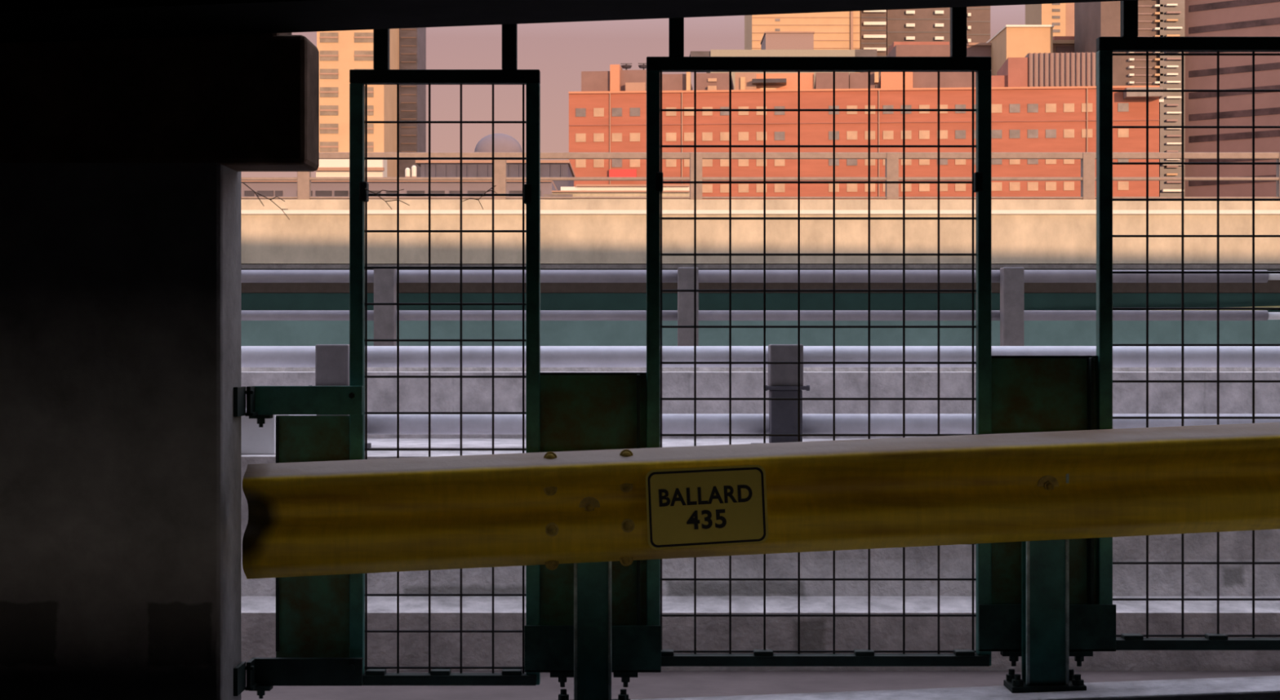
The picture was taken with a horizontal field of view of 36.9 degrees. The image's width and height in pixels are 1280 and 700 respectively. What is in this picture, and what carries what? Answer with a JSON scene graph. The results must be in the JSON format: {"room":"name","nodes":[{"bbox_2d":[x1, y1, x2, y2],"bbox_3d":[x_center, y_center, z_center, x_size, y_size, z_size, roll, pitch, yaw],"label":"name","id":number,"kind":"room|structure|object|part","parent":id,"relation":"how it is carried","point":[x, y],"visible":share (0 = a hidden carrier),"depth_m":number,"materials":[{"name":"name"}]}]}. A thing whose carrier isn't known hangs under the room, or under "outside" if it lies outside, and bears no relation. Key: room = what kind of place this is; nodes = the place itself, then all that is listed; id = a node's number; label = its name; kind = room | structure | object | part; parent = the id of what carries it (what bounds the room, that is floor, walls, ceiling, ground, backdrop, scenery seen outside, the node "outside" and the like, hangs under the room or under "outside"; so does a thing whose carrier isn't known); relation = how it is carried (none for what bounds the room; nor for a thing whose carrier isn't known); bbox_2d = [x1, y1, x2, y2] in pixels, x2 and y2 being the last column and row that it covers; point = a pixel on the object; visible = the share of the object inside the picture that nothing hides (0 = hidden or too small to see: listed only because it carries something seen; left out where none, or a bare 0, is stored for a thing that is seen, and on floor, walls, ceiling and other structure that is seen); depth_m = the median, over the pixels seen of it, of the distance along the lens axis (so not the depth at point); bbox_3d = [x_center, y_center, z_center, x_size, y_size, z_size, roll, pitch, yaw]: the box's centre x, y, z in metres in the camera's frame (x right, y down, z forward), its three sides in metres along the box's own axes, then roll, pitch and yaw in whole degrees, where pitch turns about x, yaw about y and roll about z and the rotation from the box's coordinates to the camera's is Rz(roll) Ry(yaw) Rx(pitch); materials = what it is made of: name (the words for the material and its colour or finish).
{"room":"parking garage","nodes":[
{"label":"parking garage","id":0,"kind":"room"},
{"bbox_2d":[0,163,241,699],"bbox_3d":[-15.567,0.549,5.335,28.867,2.203,0.270,0,0,0],"label":"concrete pillar","id":1,"kind":"structure","parent":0,"point":[121,283],"depth_m":5.20,"materials":[{"name":"concrete"}]},
{"bbox_2d":[0,32,319,171],"bbox_3d":[-15.452,-1.676,5.308,29.096,2.347,0.225,0,0,0],"label":"beam","id":2,"kind":"structure","parent":1,"relation":"attached to","point":[237,102],"depth_m":5.20,"materials":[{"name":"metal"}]},
{"bbox_2d":[242,182,289,219],"bbox_3d":[-1.062,-0.424,5.452,0.134,0.107,0.016,0,0,-6],"label":"twig","id":3,"kind":"object","parent":1,"relation":"attached to","point":[242,182],"visible":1,"depth_m":5.45,"materials":[{"name":"brown wood"}]},
{"bbox_2d":[233,386,363,699],"bbox_3d":[-1.008,0.553,5.527,0.383,0.898,0.210,0,0,-27],"label":"fence post","id":4,"kind":"object","parent":1,"relation":"attached to","point":[313,612],"visible":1,"depth_m":5.57,"materials":[{"name":"metal"}]},
{"bbox_3d":[-0.948,0.573,5.574,0.216,0.766,0.008,0,0,0],"label":"web plate","id":5,"kind":"part","parent":4,"relation":"part of","materials":[{"name":"green paint"}]},
{"bbox_2d":[0,0,1129,43],"bbox_3d":[4.500,-1.816,4.975,15.000,2.068,0.450,0,0,0],"label":"ceiling beam","id":6,"kind":"structure","parent":0,"point":[20,20],"depth_m":5.00,"materials":[{"name":"metal"}]},
{"bbox_2d":[349,23,540,686],"bbox_3d":[-0.565,-0.160,5.397,0.550,2.260,0.394,0,0,0],"label":"mesh screen","id":7,"kind":"object","parent":6,"relation":"hanging from","point":[381,74],"visible":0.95,"depth_m":5.55,"materials":[{"name":"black metal"}]},
{"bbox_2d":[364,188,409,208],"bbox_3d":[-0.729,-0.436,5.535,0.129,0.061,0.012,0,0,-7],"label":"twig","id":8,"kind":"object","parent":7,"relation":"attached to","point":[365,188],"visible":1,"depth_m":5.53,"materials":[{"name":"brown wood"}]},
{"bbox_3d":[-0.565,-0.793,5.570,0.550,0.039,0.040,0,0,0],"label":"rail","id":9,"kind":"part","parent":7,"relation":"part of","materials":[{"name":"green metal"}]},
{"bbox_3d":[-0.570,0.955,5.565,0.541,0.030,0.050,0,0,0],"label":"rail","id":10,"kind":"part","parent":7,"relation":"part of","materials":[{"name":"green metal"}]},
{"bbox_2d":[462,185,497,208],"bbox_3d":[-0.461,-0.441,5.536,0.102,0.070,0.014,0,0,0],"label":"twig","id":11,"kind":"object","parent":7,"relation":"attached to","point":[495,185],"visible":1,"depth_m":5.53,"materials":[{"name":"brown wood"}]},
{"bbox_2d":[524,372,661,688],"bbox_3d":[-0.136,0.519,5.554,0.393,0.908,0.068,0,0,0],"label":"bracket","id":12,"kind":"object","parent":7,"relation":"attached to","point":[580,411],"visible":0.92,"depth_m":5.58,"materials":[{"name":"metal"}]},
{"bbox_3d":[-0.136,0.497,5.585,0.309,0.863,0.006,0,0,0],"label":"web plate","id":13,"kind":"part","parent":12,"relation":"part of","materials":[{"name":"green paint"}]},
{"bbox_2d":[646,6,991,666],"bbox_3d":[0.518,-0.188,5.397,0.998,2.204,0.394,0,0,0],"label":"mesh screen","id":14,"kind":"object","parent":6,"relation":"hanging from","point":[676,61],"visible":0.94,"depth_m":5.56,"materials":[{"name":"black metal"}]},
{"bbox_3d":[0.518,-0.830,5.570,0.998,0.040,0.040,0,0,0],"label":"rail","id":15,"kind":"part","parent":14,"relation":"part of","materials":[{"name":"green metal"}]},
{"bbox_3d":[0.514,0.899,5.565,0.991,0.030,0.050,0,0,0],"label":"rail","id":16,"kind":"part","parent":14,"relation":"part of","materials":[{"name":"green metal"}]},
{"bbox_2d":[977,355,1115,666],"bbox_3d":[1.172,0.465,5.554,0.395,0.897,0.068,0,0,0],"label":"bracket","id":17,"kind":"object","parent":14,"relation":"attached to","point":[1030,393],"visible":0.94,"depth_m":5.58,"materials":[{"name":"green metal"}]},
{"bbox_3d":[1.172,0.442,5.585,0.311,0.852,0.006,0,0,0],"label":"web plate","id":18,"kind":"part","parent":17,"relation":"part of","materials":[{"name":"green paint"}]},
{"bbox_2d":[1096,0,1279,650],"bbox_3d":[1.836,-0.211,5.395,1.016,2.158,0.390,0,0,0],"label":"mesh screen","id":19,"kind":"object","parent":6,"relation":"hanging from","point":[1128,41],"visible":0.89,"depth_m":5.56,"materials":[{"name":"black metal"}]},
{"bbox_3d":[1.836,-0.888,5.570,1.016,0.040,0.040,0,0,0],"label":"rail","id":20,"kind":"part","parent":19,"relation":"part of","materials":[{"name":"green metal"}]},
{"bbox_3d":[1.836,0.853,5.565,1.016,0.030,0.050,0,0,0],"label":"rail","id":21,"kind":"part","parent":19,"relation":"part of","materials":[{"name":"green metal"}]},
{"bbox_2d":[241,671,1279,699],"bbox_3d":[0.000,1.440,7.565,60.000,0.420,4.070,0,0,0],"label":"ground","id":22,"kind":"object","parent":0,"point":[663,685],"depth_m":7.06,"materials":[{"name":"grey concrete"}]},
{"bbox_2d":[241,372,1279,671],"bbox_3d":[0.000,0.879,8.475,60.000,1.542,2.250,0,0,0],"label":"barrier","id":23,"kind":"object","parent":22,"relation":"on","point":[1129,581],"depth_m":7.63,"materials":[{"name":"concrete"}]},
{"bbox_2d":[241,408,288,454],"bbox_3d":[-1.605,0.337,8.005,0.230,0.181,0.330,0,0,0],"label":"utility box","id":24,"kind":"object","parent":23,"relation":"on","point":[255,440],"visible":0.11,"depth_m":7.85,"materials":[{"name":"white paint"}]},
{"bbox_2d":[241,344,1279,448],"bbox_3d":[0.900,0.202,8.325,10.200,0.452,0.279,0,0,0],"label":"pipe railing","id":25,"kind":"object","parent":23,"relation":"on","point":[331,362],"visible":0.47,"depth_m":8.38,"materials":[{"name":"metal"}]},
{"bbox_3d":[-1.321,0.289,8.302,0.135,0.237,0.139,0,0,0],"label":"post","id":26,"kind":"part","parent":25,"relation":"part of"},
{"bbox_3d":[-1.321,0.418,8.300,0.286,0.020,0.229,0,0,0],"label":"foot plate","id":27,"kind":"part","parent":25,"relation":"part of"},
{"bbox_3d":[0.629,0.289,8.302,0.135,0.237,0.139,0,0,0],"label":"post","id":28,"kind":"part","parent":25,"relation":"part of","materials":[{"name":"grey metal"}]},
{"bbox_3d":[0.629,0.163,8.293,0.183,0.016,0.158,0,0,0],"label":"clamp plate","id":29,"kind":"part","parent":25,"relation":"part of","materials":[{"name":"grey metal"}]},
{"bbox_3d":[0.000,1.450,1.050,60.000,0.400,8.500,0,0,0],"label":"floor","id":30,"kind":"structure","parent":0,"visible":0},
{"bbox_2d":[634,675,1279,699],"bbox_3d":[5.435,1.106,5.415,13.130,1.088,0.230,0,0,0],"label":"curb","id":31,"kind":"object","parent":30,"relation":"on","point":[1254,688],"depth_m":5.41,"materials":[{"name":"concrete"}]},
{"bbox_2d":[242,422,1279,699],"bbox_3d":[1.164,0.582,5.446,4.509,0.874,0.214,0,0,-3],"label":"guardrail","id":32,"kind":"object","parent":31,"relation":"on","point":[1042,491],"visible":0.97,"depth_m":5.34,"materials":[{"name":"yellow metal"}]},
{"bbox_3d":[-0.132,0.669,5.410,0.103,0.659,0.070,0,0,0],"label":"post","id":33,"kind":"part","parent":32,"relation":"part of","materials":[{"name":"green metal"}]},
{"bbox_2d":[645,465,768,550],"bbox_3d":[0.183,0.432,5.262,0.337,0.234,0.006,0,0,0],"label":"route sign","id":34,"kind":"object","parent":32,"relation":"attached to","point":[712,506],"visible":1,"depth_m":5.26,"materials":[{"name":"yellow metal"}]},
{"bbox_3d":[1.153,0.621,5.470,0.118,0.660,0.070,0,0,0],"label":"post","id":35,"kind":"part","parent":32,"relation":"part of","materials":[{"name":"green metal"}]},
{"bbox_3d":[1.153,0.959,5.470,0.210,0.024,0.130,0,0,0],"label":"plate","id":36,"kind":"part","parent":32,"relation":"part of","materials":[{"name":"green metal"}]},
{"label":"outside","id":37,"kind":"structure","parent":0,"visible":0},
{"bbox_3d":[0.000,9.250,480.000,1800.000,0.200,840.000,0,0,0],"label":"ground","id":38,"kind":"structure","parent":37,"visible":0},
{"bbox_2d":[315,28,399,177],"bbox_3d":[-52.354,-32.467,357.500,13.125,83.233,29.000,0,0,0],"label":"office tower","id":39,"kind":"structure","parent":38,"relation":"on","point":[340,51],"depth_m":349.98,"materials":[{"name":"beige concrete"}]},
{"bbox_2d":[241,180,557,196],"bbox_3d":[-20.000,-2.112,156.800,26.250,22.525,14.400,0,0,0],"label":"low office","id":40,"kind":"structure","parent":38,"relation":"on","point":[264,188],"depth_m":150.01,"materials":[{"name":"beige concrete"}]},
{"bbox_2d":[404,167,410,177],"bbox_3d":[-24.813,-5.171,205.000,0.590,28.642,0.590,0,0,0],"label":"storage tank","id":41,"kind":"object","parent":38,"relation":"on","point":[406,170],"visible":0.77,"depth_m":204.79,"materials":[{"name":"white metal"}]},
{"bbox_2d":[399,26,426,177],"bbox_3d":[-46.422,-34.795,380.000,6.355,87.890,16.000,0,0,0],"label":"building","id":42,"kind":"structure","parent":38,"relation":"on","point":[412,41],"depth_m":372.64,"materials":[{"name":"brown glass"}]},
{"bbox_2d":[411,164,417,177],"bbox_3d":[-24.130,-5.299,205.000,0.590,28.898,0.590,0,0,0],"label":"storage tank","id":43,"kind":"object","parent":38,"relation":"on","point":[413,167],"visible":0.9,"depth_m":204.79,"materials":[{"name":"white metal"}]},
{"bbox_2d":[415,160,575,190],"bbox_3d":[-16.867,-6.288,229.700,17.600,30.875,20.600,0,0,0],"label":"warehouse","id":44,"kind":"structure","parent":38,"relation":"on","point":[439,168],"depth_m":219.97,"materials":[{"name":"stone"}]},
{"bbox_2d":[473,133,522,152],"bbox_3d":[-38.760,-25.179,527.000,13.387,68.657,14.000,0,0,0],"label":"domed hall","id":45,"kind":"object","parent":38,"relation":"on","point":[502,142],"visible":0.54,"depth_m":523.08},
{"bbox_2d":[543,184,689,196],"bbox_3d":[-1.450,-0.637,122.850,9.100,19.575,6.300,0,0,0],"label":"terrace","id":46,"kind":"object","parent":38,"relation":"on","point":[580,190],"visible":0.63,"depth_m":120.01,"materials":[{"name":"concrete"}]},
{"bbox_2d":[688,48,876,89],"bbox_3d":[25.429,-22.058,349.600,33.008,62.417,20.800,0,0,0],"label":"roof","id":47,"kind":"structure","parent":38,"relation":"on","point":[856,52],"depth_m":339.21,"materials":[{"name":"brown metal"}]},
{"bbox_2d":[760,31,814,49],"bbox_3d":[29.608,-26.965,386.850,9.817,72.230,14.300,0,0,0],"label":"plant room","id":48,"kind":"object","parent":38,"relation":"on","point":[771,40],"visible":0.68,"depth_m":379.99,"materials":[{"name":"pink concrete"}]},
{"bbox_2d":[744,10,860,72],"bbox_3d":[36.312,-37.250,434.700,23.625,92.800,30.600,0,0,0],"label":"block","id":49,"kind":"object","parent":38,"relation":"on","point":[833,30],"visible":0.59,"depth_m":420.00,"materials":[{"name":"beige concrete"}]},
{"bbox_2d":[568,52,1163,196],"bbox_3d":[35.199,-18.362,309.960,92.701,55.025,39.901,0,0,0],"label":"brick building","id":50,"kind":"structure","parent":38,"relation":"on","point":[1045,102],"depth_m":296.66,"materials":[{"name":"red brick"}]},
{"bbox_2d":[608,168,636,177],"bbox_3d":[-2.674,-27.438,298.643,4.274,1.375,0.728,0,0,0],"label":"wall sign","id":51,"kind":"object","parent":50,"relation":"attached to","point":[612,172],"visible":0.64,"depth_m":298.44,"materials":[{"name":"red paint"}]},
{"bbox_2d":[859,9,886,88],"bbox_3d":[51.708,-40.404,433.550,5.667,99.108,18.900,0,0,0],"label":"banded tower","id":52,"kind":"structure","parent":38,"relation":"on","point":[873,27],"depth_m":425.05,"materials":[{"name":"brown concrete"}]},
{"bbox_2d":[886,7,950,55],"bbox_3d":[62.730,-41.145,440.550,14.220,100.590,18.900,0,0,0],"label":"banded tower","id":53,"kind":"structure","parent":38,"relation":"on","point":[917,24],"depth_m":431.95,"materials":[{"name":"brown concrete"}]},
{"bbox_2d":[886,41,991,72],"bbox_3d":[58.275,-24.600,369.750,20.550,67.500,20.500,0,0,0],"label":"block","id":54,"kind":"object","parent":38,"relation":"on","point":[896,48],"visible":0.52,"depth_m":360.03,"materials":[{"name":"brown concrete"}]},
{"bbox_2d":[966,5,990,44],"bbox_3d":[77.367,-41.992,448.550,5.867,102.283,18.900,0,0,0],"label":"banded tower","id":55,"kind":"structure","parent":38,"relation":"on","point":[978,18],"depth_m":440.04,"materials":[{"name":"brown concrete"}]},
{"bbox_2d":[986,24,1053,75],"bbox_3d":[70.006,-24.642,354.800,8.625,67.584,20.400,0,0,0],"label":"building","id":56,"kind":"structure","parent":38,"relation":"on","point":[1011,40],"depth_m":344.97,"materials":[{"name":"concrete"}]},
{"bbox_2d":[1025,2,1074,36],"bbox_3d":[107.904,-45.167,479.940,19.192,108.633,20.120,0,0,0],"label":"striped tower","id":57,"kind":"structure","parent":38,"relation":"on","point":[1061,15],"depth_m":470.03,"materials":[{"name":"beige concrete"}]},
{"bbox_2d":[1052,22,1060,25],"bbox_3d":[101.833,-79.861,470.190,1.958,0.705,0.620,0,0,0],"label":"vent","id":58,"kind":"object","parent":57,"relation":"attached to","point":[1053,23],"depth_m":469.91,"materials":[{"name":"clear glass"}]},
{"bbox_2d":[1052,15,1060,18],"bbox_3d":[101.833,-81.545,470.190,1.958,0.705,0.620,0,0,0],"label":"vent","id":59,"kind":"object","parent":57,"relation":"attached to","point":[1053,16],"depth_m":469.91,"materials":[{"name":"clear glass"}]},
{"bbox_2d":[1052,8,1060,11],"bbox_3d":[101.833,-83.229,470.190,1.958,0.705,0.620,0,0,0],"label":"vent","id":60,"kind":"object","parent":57,"relation":"attached to","point":[1053,10],"depth_m":469.91,"materials":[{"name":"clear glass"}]},
{"bbox_2d":[1053,29,1060,32],"bbox_3d":[101.833,-78.177,470.190,1.958,0.705,0.620,0,0,0],"label":"vent","id":61,"kind":"object","parent":57,"relation":"attached to","point":[1054,30],"depth_m":469.91,"materials":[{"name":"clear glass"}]},
{"bbox_2d":[1053,35,1074,53],"bbox_3d":[82.390,-24.712,361.500,13.312,67.725,15.000,0,0,0],"label":"block","id":62,"kind":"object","parent":38,"relation":"on","point":[1063,44],"visible":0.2,"depth_m":354.71,"materials":[{"name":"red brick"}]},
{"bbox_2d":[1074,0,1184,196],"bbox_3d":[86.281,-30.350,339.000,14.162,79.000,22.000,0,0,0],"label":"tower","id":63,"kind":"structure","parent":38,"relation":"on","point":[1093,20],"depth_m":329.26,"materials":[{"name":"concrete"},{"name":"dark glass"}]},
{"bbox_2d":[1184,0,1279,196],"bbox_3d":[113.055,-31.253,335.851,38.253,80.807,39.016,0,0,0],"label":"office block","id":64,"kind":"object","parent":38,"relation":"on","point":[1202,18],"visible":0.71,"depth_m":326.61,"materials":[{"name":"pink concrete"}]},
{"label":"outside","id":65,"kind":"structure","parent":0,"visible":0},
{"bbox_3d":[0.000,8.250,34.800,80.000,0.200,50.400,0,0,0],"label":"street","id":66,"kind":"object","parent":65,"visible":0},
{"bbox_2d":[241,199,1279,346],"bbox_3d":[0.000,2.500,45.965,90.000,11.300,12.070,0,0,0],"label":"overpass","id":67,"kind":"object","parent":66,"relation":"on","point":[576,234],"visible":0.24,"depth_m":40.00,"materials":[{"name":"concrete"}]},
{"bbox_2d":[241,151,1279,199],"bbox_3d":[0.000,-3.649,40.310,90.000,0.998,0.220,0,0,0],"label":"railing","id":68,"kind":"object","parent":67,"relation":"on","point":[1087,178],"visible":0.72,"depth_m":40.22,"materials":[{"name":"grey metal"}]},
{"bbox_3d":[-7.053,-3.649,40.310,0.260,0.998,0.220,0,0,0],"label":"post","id":69,"kind":"part","parent":68,"relation":"part of","materials":[{"name":"grey concrete"}]},
{"bbox_3d":[-2.938,-3.649,40.310,0.260,0.998,0.220,0,0,0],"label":"post","id":70,"kind":"part","parent":68,"relation":"part of","materials":[{"name":"grey concrete"}]},
{"bbox_3d":[1.175,-3.649,40.310,0.260,0.998,0.220,0,0,0],"label":"post","id":71,"kind":"part","parent":68,"relation":"part of","materials":[{"name":"grey concrete"}]},
{"bbox_3d":[5.289,-3.649,40.310,0.260,0.998,0.220,0,0,0],"label":"post","id":72,"kind":"part","parent":68,"relation":"part of","materials":[{"name":"grey metal"}]},
{"bbox_3d":[9.403,-3.649,40.310,0.260,0.998,0.220,0,0,0],"label":"post","id":73,"kind":"part","parent":68,"relation":"part of","materials":[{"name":"grey metal"}]},
{"bbox_3d":[13.517,-3.649,40.310,0.260,0.998,0.220,0,0,0],"label":"post","id":74,"kind":"part","parent":68,"relation":"part of","materials":[{"name":"grey concrete"}]},
{"bbox_3d":[0.000,5.350,12.900,1.200,5.600,1.200,0,0,0],"label":"trim","id":75,"kind":"structure","parent":0,"visible":0},
{"bbox_3d":[0.000,2.350,12.950,32.000,0.400,4.700,0,0,0],"label":"trim","id":76,"kind":"structure","parent":75,"relation":"on","visible":0},
{"bbox_2d":[241,367,1279,372],"bbox_3d":[0.000,1.140,14.950,32.000,2.020,0.700,0,0,0],"label":"trim","id":77,"kind":"structure","parent":76,"relation":"on","point":[243,369],"depth_m":14.74,"materials":[{"name":"concrete"}]},
{"bbox_2d":[241,267,1279,346],"bbox_3d":[-2.500,-0.257,15.026,23.000,0.774,0.308,0,0,0],"label":"pipe railing","id":78,"kind":"object","parent":77,"relation":"on","point":[1011,315],"visible":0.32,"depth_m":15.08,"materials":[{"name":"metal"}]},
{"bbox_3d":[-1.991,-0.267,15.000,0.160,0.754,0.160,0,0,0],"label":"post","id":79,"kind":"part","parent":78,"relation":"part of","materials":[{"name":"grey metal"}]},
{"bbox_3d":[0.375,-0.267,15.000,0.160,0.754,0.160,0,0,0],"label":"post","id":80,"kind":"part","parent":78,"relation":"part of","materials":[{"name":"grey metal"}]},
{"bbox_3d":[2.906,-0.267,15.000,0.160,0.754,0.160,0,0,0],"label":"post","id":81,"kind":"part","parent":78,"relation":"part of","materials":[{"name":"grey metal"}]}
]}

